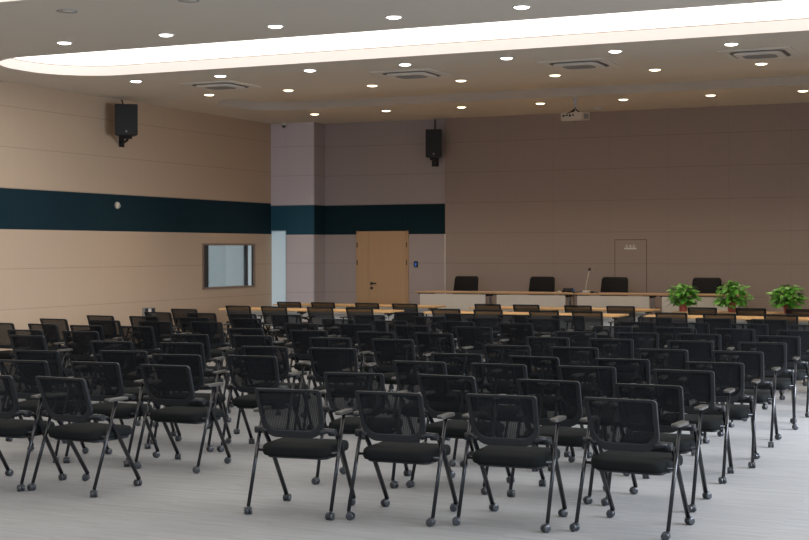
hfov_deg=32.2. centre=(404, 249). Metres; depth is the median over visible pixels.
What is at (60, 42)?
recessed light
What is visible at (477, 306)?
chair
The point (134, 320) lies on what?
chair
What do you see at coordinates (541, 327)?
chair
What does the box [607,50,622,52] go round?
recessed light
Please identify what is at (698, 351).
chair
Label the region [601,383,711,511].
chair
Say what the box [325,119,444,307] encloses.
wall
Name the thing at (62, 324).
chair
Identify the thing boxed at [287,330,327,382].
chair
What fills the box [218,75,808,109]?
ceiling
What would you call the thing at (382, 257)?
door
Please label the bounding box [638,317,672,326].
chair
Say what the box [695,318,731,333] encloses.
chair
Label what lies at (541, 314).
chair
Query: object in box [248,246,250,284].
window pane
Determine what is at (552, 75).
recessed light
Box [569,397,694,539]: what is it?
chair
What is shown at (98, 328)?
chair
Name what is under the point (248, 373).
chair
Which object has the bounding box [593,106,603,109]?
smoke detector
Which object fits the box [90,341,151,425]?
chair
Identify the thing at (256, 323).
chair
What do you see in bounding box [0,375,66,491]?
chair
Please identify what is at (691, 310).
chair
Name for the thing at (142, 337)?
chair
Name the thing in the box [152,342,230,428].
chair
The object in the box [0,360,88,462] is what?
chair
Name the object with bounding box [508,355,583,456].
chair
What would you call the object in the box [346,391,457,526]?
chair
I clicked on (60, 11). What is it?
grille
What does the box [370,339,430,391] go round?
chair
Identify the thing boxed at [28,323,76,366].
chair
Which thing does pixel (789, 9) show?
light
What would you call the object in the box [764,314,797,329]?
chair
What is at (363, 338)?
chair
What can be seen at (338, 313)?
table
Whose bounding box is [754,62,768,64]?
recessed light
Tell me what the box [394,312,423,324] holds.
chair
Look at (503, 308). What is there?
table
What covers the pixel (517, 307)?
chair
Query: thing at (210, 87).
grille
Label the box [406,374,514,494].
chair
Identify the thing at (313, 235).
trim
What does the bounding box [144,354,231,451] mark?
chair
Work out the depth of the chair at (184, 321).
19.07 m
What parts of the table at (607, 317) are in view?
modesty panel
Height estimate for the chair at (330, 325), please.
0.848 m
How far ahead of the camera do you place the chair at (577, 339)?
15.59 m
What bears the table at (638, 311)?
on the floor
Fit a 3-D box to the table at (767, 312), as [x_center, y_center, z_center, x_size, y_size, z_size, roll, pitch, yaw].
[5.207,1.375,22.656,1.632,0.750,0.620,0,0,25]
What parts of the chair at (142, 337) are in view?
panel, backrest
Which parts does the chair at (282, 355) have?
leg, backrest, panel, seat, leg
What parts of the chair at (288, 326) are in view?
panel, backrest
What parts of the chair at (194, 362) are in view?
leg, leg, backrest, panel, seat, leg, armrest, leg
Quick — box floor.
[0,335,808,539]
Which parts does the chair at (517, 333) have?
backrest, panel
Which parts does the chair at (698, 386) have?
backrest, panel, seat, leg, leg, armrest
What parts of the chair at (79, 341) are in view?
backrest, panel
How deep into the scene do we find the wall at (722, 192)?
26.34 m
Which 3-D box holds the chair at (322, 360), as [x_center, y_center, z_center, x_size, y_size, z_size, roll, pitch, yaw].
[-0.606,1.337,13.328,0.666,0.848,0.612,0,0,15]
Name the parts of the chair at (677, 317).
panel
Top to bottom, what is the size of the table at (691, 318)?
0.750 m
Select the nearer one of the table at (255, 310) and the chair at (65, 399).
the chair at (65, 399)
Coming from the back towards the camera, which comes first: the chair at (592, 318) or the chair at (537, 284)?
the chair at (537, 284)
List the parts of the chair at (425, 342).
backrest, panel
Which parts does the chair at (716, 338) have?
backrest, panel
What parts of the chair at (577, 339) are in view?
backrest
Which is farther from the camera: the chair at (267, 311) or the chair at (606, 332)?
the chair at (267, 311)
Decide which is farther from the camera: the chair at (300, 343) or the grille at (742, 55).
the grille at (742, 55)
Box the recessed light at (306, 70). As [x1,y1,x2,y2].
[303,69,316,71]
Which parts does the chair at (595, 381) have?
leg, seat, backrest, panel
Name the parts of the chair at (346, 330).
backrest, panel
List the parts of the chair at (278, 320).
seat, backrest, panel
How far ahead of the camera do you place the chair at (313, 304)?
24.45 m
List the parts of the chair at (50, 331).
panel, backrest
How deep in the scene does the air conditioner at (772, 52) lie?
18.51 m
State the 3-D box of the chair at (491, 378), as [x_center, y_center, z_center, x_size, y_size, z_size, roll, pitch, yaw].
[0.860,1.334,11.475,0.671,0.848,0.612,0,0,23]
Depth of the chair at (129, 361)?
12.80 m
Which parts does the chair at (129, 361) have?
backrest, panel, seat, leg, leg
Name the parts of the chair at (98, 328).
panel, backrest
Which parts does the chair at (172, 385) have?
leg, leg, panel, backrest, seat, leg, armrest, leg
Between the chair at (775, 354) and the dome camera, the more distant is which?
the dome camera
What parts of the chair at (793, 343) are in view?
backrest, panel, seat, leg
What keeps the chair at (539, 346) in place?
on the floor
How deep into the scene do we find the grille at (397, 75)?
20.66 m
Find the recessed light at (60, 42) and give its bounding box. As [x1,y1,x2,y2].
[56,41,72,44]
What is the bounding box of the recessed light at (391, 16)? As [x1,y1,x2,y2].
[384,15,402,18]
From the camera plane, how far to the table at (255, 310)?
24.09 m
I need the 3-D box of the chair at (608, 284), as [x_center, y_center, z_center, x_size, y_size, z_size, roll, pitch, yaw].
[3.730,1.028,25.601,0.610,1.050,0.656,0,0,32]
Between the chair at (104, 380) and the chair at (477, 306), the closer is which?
the chair at (104, 380)
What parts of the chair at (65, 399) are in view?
leg, panel, backrest, leg, seat, leg, armrest, leg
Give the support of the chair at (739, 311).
on the floor
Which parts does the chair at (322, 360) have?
leg, seat, leg, backrest, panel, armrest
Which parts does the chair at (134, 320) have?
panel, backrest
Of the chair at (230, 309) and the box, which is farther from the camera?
the box
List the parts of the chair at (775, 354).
backrest, panel, seat, leg, leg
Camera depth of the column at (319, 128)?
28.90 m
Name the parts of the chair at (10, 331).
panel, backrest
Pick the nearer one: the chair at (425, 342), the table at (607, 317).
the chair at (425, 342)
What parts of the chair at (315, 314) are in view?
panel, backrest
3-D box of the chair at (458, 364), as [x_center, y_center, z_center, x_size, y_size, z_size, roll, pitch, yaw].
[0.542,1.335,12.607,0.664,0.848,0.608,0,0,20]
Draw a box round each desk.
[414,290,499,310]
[491,291,572,312]
[571,292,660,314]
[655,293,747,312]
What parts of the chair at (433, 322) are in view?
panel, backrest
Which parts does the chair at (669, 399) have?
leg, leg, backrest, panel, seat, leg, leg, armrest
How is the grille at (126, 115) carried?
attached to the wall speaker at (126, 115)
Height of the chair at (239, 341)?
0.848 m
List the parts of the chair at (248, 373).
leg, leg, seat, panel, backrest, leg, armrest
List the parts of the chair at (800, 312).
backrest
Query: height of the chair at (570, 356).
0.848 m
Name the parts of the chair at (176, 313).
panel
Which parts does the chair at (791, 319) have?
backrest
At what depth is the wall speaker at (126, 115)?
23.80 m
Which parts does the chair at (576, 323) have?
panel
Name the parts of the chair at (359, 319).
backrest, panel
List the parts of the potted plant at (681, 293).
pot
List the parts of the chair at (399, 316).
backrest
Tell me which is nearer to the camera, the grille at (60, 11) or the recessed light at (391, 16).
the grille at (60, 11)
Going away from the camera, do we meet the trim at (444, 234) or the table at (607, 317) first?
the table at (607, 317)
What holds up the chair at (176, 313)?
on the floor
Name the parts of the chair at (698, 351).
backrest, panel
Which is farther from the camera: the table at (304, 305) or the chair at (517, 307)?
the table at (304, 305)
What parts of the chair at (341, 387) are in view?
leg, leg, seat, backrest, panel, leg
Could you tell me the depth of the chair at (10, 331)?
16.21 m
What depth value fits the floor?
10.06 m
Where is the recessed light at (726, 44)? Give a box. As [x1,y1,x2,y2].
[723,43,739,45]
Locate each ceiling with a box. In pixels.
[0,0,808,123]
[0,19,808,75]
[10,18,808,65]
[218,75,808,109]
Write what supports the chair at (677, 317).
on the floor
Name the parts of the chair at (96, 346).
panel, backrest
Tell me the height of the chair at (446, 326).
0.848 m
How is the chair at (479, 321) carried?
on the floor
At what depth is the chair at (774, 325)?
18.21 m
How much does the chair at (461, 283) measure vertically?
1.050 m
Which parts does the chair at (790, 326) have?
backrest, panel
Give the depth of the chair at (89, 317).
19.67 m
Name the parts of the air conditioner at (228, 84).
grille panel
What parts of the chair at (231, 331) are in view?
leg, backrest, panel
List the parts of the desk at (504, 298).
panel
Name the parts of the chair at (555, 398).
leg, leg, backrest, panel, seat, leg, leg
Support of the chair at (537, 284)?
on the floor
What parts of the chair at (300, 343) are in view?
seat, backrest, panel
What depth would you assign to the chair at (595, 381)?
10.98 m
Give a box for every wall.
[0,81,271,350]
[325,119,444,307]
[445,102,808,314]
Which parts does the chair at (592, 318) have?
panel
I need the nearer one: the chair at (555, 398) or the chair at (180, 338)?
the chair at (555, 398)
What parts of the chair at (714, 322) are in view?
backrest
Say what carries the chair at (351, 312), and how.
on the floor
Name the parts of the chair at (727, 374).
backrest, panel, seat, leg, leg, armrest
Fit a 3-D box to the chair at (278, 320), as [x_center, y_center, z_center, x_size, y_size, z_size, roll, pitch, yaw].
[-1.581,1.339,20.085,0.648,0.848,0.625,0,0,20]
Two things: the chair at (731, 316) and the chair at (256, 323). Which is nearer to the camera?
the chair at (256, 323)
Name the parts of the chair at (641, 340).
panel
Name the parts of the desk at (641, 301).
panel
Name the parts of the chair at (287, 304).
panel, backrest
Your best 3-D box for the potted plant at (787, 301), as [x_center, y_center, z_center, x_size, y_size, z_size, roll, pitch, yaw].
[6.022,0.765,22.059,0.601,0.466,0.644,0,0,42]
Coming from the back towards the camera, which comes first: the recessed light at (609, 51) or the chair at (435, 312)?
the chair at (435, 312)
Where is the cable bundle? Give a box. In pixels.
[562,288,574,292]
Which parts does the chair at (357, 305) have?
panel, backrest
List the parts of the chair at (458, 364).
panel, backrest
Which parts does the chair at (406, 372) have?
panel, backrest, leg, leg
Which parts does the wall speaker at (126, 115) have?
wall plate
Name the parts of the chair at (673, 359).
backrest, panel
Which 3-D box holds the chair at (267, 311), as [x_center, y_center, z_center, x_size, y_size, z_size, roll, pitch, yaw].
[-2.010,1.340,23.028,0.653,0.848,0.626,0,0,23]
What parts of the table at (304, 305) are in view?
modesty panel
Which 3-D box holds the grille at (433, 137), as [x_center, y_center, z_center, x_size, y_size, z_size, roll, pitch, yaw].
[0.575,-2.101,27.631,0.296,0.520,0.007,0,0,5]
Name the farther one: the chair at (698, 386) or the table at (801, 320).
the table at (801, 320)
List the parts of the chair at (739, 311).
backrest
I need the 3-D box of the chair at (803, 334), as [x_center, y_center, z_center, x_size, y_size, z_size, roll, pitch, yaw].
[4.523,1.327,16.012,0.666,0.848,0.620,0,0,23]
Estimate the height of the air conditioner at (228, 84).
0.050 m
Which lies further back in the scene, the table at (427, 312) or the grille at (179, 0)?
the table at (427, 312)
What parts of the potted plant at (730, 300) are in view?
pot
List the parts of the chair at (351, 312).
backrest, panel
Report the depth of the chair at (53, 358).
12.84 m
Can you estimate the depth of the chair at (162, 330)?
18.08 m
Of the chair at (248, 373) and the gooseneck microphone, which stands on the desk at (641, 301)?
the gooseneck microphone
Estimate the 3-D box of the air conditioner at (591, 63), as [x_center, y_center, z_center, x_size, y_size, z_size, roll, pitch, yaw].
[2.464,-2.595,19.750,0.950,0.050,0.950,0,0,25]
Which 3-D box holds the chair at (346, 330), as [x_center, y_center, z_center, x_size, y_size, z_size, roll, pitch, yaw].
[-0.494,1.337,17.520,0.648,0.848,0.626,0,0,22]
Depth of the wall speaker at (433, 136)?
27.63 m
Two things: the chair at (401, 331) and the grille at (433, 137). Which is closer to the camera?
the chair at (401, 331)
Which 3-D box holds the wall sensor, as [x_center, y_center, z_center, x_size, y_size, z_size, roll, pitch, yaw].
[-4.948,-0.767,24.225,0.070,0.120,0.120,0,0,25]
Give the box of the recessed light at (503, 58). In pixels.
[499,57,513,59]
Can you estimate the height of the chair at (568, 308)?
0.848 m
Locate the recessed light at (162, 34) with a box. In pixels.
[157,33,174,36]
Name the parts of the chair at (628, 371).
backrest, panel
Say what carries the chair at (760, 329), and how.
on the floor
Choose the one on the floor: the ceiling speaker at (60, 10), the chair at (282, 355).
the chair at (282, 355)
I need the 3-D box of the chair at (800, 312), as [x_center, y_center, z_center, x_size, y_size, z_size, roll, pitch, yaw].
[6.162,1.323,21.643,0.679,0.848,0.635,0,0,23]
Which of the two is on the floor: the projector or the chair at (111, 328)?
the chair at (111, 328)
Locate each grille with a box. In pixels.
[58,10,75,12]
[116,105,136,133]
[179,0,196,1]
[205,86,235,89]
[386,72,436,79]
[426,130,440,155]
[553,62,604,69]
[733,51,786,59]
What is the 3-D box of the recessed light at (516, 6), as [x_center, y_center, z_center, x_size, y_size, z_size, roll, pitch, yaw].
[1.262,-2.606,15.098,0.210,0.022,0.210,0,0,25]
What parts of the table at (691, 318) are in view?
rail, modesty panel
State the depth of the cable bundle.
25.25 m
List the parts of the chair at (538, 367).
backrest, panel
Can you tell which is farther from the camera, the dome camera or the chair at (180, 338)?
the dome camera
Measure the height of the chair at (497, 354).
0.848 m
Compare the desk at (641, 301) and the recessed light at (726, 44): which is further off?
the desk at (641, 301)
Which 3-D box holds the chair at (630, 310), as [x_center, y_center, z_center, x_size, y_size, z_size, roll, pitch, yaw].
[3.587,1.329,22.867,0.659,0.848,0.614,0,0,23]
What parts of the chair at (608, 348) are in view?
backrest, panel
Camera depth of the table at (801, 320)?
20.38 m
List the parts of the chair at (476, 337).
panel, backrest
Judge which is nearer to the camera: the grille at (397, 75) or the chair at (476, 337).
the chair at (476, 337)
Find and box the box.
[142,307,154,315]
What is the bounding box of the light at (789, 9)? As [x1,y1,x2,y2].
[15,0,808,65]
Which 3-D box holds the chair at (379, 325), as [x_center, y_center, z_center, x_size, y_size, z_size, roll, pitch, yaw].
[-0.099,1.336,18.370,0.659,0.848,0.612,0,0,18]
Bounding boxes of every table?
[219,307,306,347]
[273,303,354,339]
[302,309,403,328]
[351,304,445,319]
[423,311,527,315]
[468,306,563,311]
[518,312,628,325]
[558,308,659,321]
[644,314,759,323]
[672,310,778,314]
[754,316,808,324]
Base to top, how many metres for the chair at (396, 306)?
0.848 m
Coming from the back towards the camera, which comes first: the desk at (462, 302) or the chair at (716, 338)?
the desk at (462, 302)
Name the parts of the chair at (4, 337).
panel, seat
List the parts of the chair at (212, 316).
backrest, panel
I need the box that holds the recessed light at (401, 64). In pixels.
[398,63,411,65]
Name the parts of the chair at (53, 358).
backrest, panel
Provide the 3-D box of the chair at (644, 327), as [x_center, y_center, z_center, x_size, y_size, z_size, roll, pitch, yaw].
[3.042,1.330,17.975,0.658,0.848,0.627,0,0,24]
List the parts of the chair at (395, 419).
leg, leg, panel, backrest, seat, leg, armrest, leg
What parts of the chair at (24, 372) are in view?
panel, backrest, seat, leg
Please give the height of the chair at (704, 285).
1.050 m
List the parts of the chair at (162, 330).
panel, backrest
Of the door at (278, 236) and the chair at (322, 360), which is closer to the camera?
the chair at (322, 360)
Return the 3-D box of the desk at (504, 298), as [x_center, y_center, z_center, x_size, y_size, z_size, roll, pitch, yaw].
[2.394,1.165,25.645,1.525,0.780,0.600,0,0,25]
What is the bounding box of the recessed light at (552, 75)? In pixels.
[548,74,561,76]
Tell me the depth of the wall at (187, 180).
24.25 m
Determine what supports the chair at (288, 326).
on the floor
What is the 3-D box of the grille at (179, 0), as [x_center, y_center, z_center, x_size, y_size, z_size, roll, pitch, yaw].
[-2.257,-2.606,14.661,0.200,0.002,0.200,0,0,25]
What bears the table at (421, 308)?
on the floor
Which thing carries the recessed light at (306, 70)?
in the ceiling at (28, 28)
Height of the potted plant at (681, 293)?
0.452 m
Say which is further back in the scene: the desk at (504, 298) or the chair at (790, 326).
the desk at (504, 298)
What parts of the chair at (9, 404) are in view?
leg, panel, backrest, seat, leg, armrest, leg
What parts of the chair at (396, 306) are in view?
backrest, panel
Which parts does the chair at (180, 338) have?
panel, backrest, seat, leg, armrest, leg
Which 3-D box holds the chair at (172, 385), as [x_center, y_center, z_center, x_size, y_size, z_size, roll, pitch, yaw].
[-1.788,1.339,11.427,0.648,0.848,0.630,0,0,25]
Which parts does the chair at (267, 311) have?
backrest, panel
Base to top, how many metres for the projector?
0.411 m
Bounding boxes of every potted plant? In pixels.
[665,283,703,311]
[712,280,754,311]
[767,284,808,312]
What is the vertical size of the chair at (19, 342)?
0.848 m
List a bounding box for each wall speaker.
[115,100,137,146]
[426,119,441,166]
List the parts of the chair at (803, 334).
backrest, panel, seat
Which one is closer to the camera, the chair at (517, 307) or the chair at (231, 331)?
the chair at (231, 331)
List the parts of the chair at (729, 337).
backrest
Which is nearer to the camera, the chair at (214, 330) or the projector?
the chair at (214, 330)
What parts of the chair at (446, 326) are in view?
panel, backrest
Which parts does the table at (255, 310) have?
rail, modesty panel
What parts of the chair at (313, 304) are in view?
panel, backrest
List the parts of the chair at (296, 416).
leg, leg, backrest, panel, seat, leg, armrest, leg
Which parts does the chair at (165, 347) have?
panel, backrest, seat, leg, armrest, leg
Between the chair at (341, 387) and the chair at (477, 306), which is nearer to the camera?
the chair at (341, 387)
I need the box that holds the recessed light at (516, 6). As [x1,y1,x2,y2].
[512,5,530,8]
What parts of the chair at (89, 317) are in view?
panel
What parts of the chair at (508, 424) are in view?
leg, armrest, leg, backrest, panel, seat, leg, armrest, leg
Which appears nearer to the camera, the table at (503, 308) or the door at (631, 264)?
the table at (503, 308)
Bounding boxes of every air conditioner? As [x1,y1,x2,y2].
[179,80,260,90]
[370,68,452,79]
[537,58,620,69]
[717,46,801,59]
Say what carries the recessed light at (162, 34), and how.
in the ceiling at (28, 28)
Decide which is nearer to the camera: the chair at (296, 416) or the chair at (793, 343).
the chair at (296, 416)
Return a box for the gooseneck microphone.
[582,268,590,292]
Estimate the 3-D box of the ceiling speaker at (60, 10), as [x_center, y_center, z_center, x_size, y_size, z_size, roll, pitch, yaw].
[-3.685,-2.603,15.313,0.224,0.009,0.224,0,0,25]
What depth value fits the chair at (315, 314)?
22.44 m
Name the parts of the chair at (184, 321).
panel, backrest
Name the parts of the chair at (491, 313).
backrest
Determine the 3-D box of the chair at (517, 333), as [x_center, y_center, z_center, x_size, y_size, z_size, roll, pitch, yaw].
[1.509,1.333,17.668,0.660,0.843,0.627,0,0,29]
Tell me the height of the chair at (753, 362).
0.848 m
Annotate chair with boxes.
[0,323,14,359]
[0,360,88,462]
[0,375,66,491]
[5,350,90,443]
[7,329,65,367]
[9,335,72,376]
[27,376,141,496]
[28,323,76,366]
[40,318,72,375]
[62,331,127,401]
[63,361,159,466]
[70,325,121,361]
[87,315,113,319]
[88,320,122,340]
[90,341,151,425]
[98,350,176,443]
[120,326,170,387]
[129,316,177,347]
[134,364,230,473]
[139,321,189,354]
[144,312,181,332]
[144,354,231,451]
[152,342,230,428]
[163,334,233,407]
[171,309,197,333]
[179,317,230,377]
[187,313,230,365]
[189,322,232,382]
[217,355,301,451]
[223,328,284,394]
[225,305,265,336]
[225,313,271,366]
[228,335,293,413]
[229,318,279,380]
[233,346,309,433]
[244,388,355,519]
[261,306,287,335]
[270,314,306,374]
[275,302,309,340]
[280,323,336,383]
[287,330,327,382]
[305,348,375,438]
[307,307,346,329]
[307,337,370,416]
[311,302,335,328]
[311,372,411,487]
[315,319,369,381]
[337,324,393,388]
[345,308,386,319]
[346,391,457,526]
[354,315,384,363]
[354,331,394,373]
[355,303,388,319]
[370,320,416,362]
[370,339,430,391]
[388,325,429,391]
[391,360,473,466]
[392,303,426,320]
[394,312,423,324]
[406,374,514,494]
[413,316,455,347]
[414,332,472,361]
[422,353,487,445]
[431,309,460,316]
[439,321,483,355]
[445,313,475,321]
[452,393,567,532]
[453,276,477,293]
[454,326,508,362]
[460,363,548,471]
[469,317,502,344]
[473,309,502,317]
[474,304,500,309]
[482,345,530,363]
[497,314,529,343]
[497,323,550,345]
[507,379,607,503]
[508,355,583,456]
[513,304,539,311]
[526,318,573,336]
[526,336,584,407]
[528,276,554,294]
[529,310,558,318]
[548,365,635,475]
[549,347,598,426]
[551,315,593,331]
[554,331,595,346]
[564,305,591,312]
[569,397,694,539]
[572,311,613,331]
[582,338,633,407]
[587,358,649,457]
[593,326,632,338]
[600,277,627,295]
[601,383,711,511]
[606,306,644,325]
[616,332,666,358]
[618,321,654,332]
[637,348,703,435]
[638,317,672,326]
[642,369,734,483]
[653,327,693,348]
[655,312,687,322]
[667,340,724,403]
[671,322,709,333]
[677,333,733,403]
[681,361,760,467]
[687,307,716,314]
[691,278,721,296]
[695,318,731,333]
[702,350,781,447]
[703,313,735,323]
[714,328,754,350]
[728,342,799,429]
[729,323,767,341]
[735,308,765,323]
[749,335,808,416]
[750,319,786,335]
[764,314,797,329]
[767,330,808,404]
[779,324,808,393]
[786,309,808,316]
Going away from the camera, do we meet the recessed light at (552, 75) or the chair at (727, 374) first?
the chair at (727, 374)
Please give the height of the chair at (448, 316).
0.848 m
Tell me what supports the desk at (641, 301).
on the floor
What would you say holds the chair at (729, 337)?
on the floor
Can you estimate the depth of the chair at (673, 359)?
12.83 m
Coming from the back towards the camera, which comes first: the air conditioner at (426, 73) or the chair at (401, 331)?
the air conditioner at (426, 73)
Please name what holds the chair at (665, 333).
on the floor
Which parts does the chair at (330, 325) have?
panel, backrest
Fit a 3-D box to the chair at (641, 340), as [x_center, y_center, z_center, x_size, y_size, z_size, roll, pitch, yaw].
[2.645,1.331,15.665,0.661,0.848,0.630,0,0,17]
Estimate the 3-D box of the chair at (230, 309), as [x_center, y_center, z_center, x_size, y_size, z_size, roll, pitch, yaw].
[-2.616,1.341,23.306,0.648,0.848,0.628,0,0,25]
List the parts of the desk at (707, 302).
panel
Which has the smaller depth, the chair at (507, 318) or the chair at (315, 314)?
the chair at (507, 318)
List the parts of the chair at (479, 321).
panel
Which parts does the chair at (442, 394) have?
leg, leg, panel, backrest, seat, leg, leg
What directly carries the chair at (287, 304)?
on the floor
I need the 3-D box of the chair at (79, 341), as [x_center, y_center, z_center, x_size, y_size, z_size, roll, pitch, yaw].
[-3.569,1.344,16.125,0.673,0.843,0.630,0,0,20]
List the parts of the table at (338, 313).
modesty panel, rail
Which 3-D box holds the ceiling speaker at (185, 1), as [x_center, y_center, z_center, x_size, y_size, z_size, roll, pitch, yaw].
[-2.257,-2.606,14.661,0.224,0.009,0.224,0,0,25]
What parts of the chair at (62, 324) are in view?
panel, backrest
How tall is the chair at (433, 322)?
0.848 m
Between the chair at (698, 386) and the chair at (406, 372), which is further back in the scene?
the chair at (406, 372)
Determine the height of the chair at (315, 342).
0.848 m
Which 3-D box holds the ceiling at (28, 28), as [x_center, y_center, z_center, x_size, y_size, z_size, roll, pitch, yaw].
[-1.154,-2.613,12.288,17.100,0.001,30.400,0,0,25]
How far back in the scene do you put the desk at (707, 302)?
24.13 m
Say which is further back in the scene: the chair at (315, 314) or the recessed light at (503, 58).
the chair at (315, 314)
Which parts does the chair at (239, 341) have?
panel, backrest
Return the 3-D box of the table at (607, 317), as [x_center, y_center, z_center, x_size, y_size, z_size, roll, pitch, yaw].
[2.651,1.380,22.020,1.632,0.750,0.620,0,0,25]
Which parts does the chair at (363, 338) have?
panel, backrest, seat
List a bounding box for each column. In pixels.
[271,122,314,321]
[314,122,324,301]
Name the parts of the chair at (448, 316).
panel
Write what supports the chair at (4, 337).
on the floor
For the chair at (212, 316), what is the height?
0.848 m
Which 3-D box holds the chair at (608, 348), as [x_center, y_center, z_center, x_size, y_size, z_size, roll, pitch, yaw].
[2.193,1.331,14.610,0.663,0.848,0.630,0,0,19]
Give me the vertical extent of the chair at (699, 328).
0.848 m
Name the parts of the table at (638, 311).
modesty panel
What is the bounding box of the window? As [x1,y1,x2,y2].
[202,243,254,289]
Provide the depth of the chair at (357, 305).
24.09 m
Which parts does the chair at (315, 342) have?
backrest, panel, leg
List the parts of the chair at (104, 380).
leg, panel, backrest, seat, leg, armrest, leg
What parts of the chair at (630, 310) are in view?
panel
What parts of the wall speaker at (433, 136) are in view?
wall plate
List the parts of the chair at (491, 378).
panel, backrest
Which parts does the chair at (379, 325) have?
backrest, panel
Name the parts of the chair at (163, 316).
panel, backrest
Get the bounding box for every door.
[271,230,285,327]
[356,230,408,307]
[615,239,646,295]
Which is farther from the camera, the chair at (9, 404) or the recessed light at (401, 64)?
the recessed light at (401, 64)
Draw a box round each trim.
[313,235,313,301]
[444,234,445,293]
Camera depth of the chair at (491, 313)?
21.40 m
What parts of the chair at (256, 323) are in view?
panel, backrest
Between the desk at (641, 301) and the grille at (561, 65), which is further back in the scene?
the desk at (641, 301)
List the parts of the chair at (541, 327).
panel, backrest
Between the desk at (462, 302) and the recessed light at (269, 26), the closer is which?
the recessed light at (269, 26)
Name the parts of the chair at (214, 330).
backrest, panel, seat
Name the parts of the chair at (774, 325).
backrest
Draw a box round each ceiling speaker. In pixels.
[57,9,77,12]
[178,0,198,2]
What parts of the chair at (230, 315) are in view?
panel, backrest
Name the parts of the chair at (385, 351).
seat, panel, backrest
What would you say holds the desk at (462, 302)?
on the floor
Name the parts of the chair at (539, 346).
backrest, panel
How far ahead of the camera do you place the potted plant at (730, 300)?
22.35 m
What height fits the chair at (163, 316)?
0.848 m
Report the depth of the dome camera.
28.70 m
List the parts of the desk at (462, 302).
panel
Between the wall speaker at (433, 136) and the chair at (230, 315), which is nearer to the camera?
the chair at (230, 315)
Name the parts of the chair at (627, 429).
leg, armrest, leg, panel, backrest, seat, leg, armrest, leg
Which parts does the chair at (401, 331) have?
backrest, panel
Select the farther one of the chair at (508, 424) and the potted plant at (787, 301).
the potted plant at (787, 301)
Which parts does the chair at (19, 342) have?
panel, backrest, leg, armrest, seat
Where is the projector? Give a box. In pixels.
[561,97,589,120]
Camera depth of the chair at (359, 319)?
19.68 m
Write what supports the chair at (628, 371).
on the floor
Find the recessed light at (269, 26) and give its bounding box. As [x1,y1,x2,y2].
[266,25,283,27]
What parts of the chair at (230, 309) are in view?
panel, backrest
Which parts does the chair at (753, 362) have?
backrest, panel, seat, leg, leg, armrest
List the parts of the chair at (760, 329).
backrest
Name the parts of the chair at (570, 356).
panel, backrest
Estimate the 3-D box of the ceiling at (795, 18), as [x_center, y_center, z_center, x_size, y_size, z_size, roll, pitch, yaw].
[1.121,-2.764,17.268,14.700,0.013,2.170,0,0,25]
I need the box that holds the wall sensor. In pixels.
[114,202,120,208]
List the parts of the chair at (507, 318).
backrest, panel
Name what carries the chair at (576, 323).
on the floor
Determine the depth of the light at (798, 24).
18.81 m
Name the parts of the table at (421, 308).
rail, modesty panel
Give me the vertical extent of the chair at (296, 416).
0.848 m
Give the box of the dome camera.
[281,122,286,127]

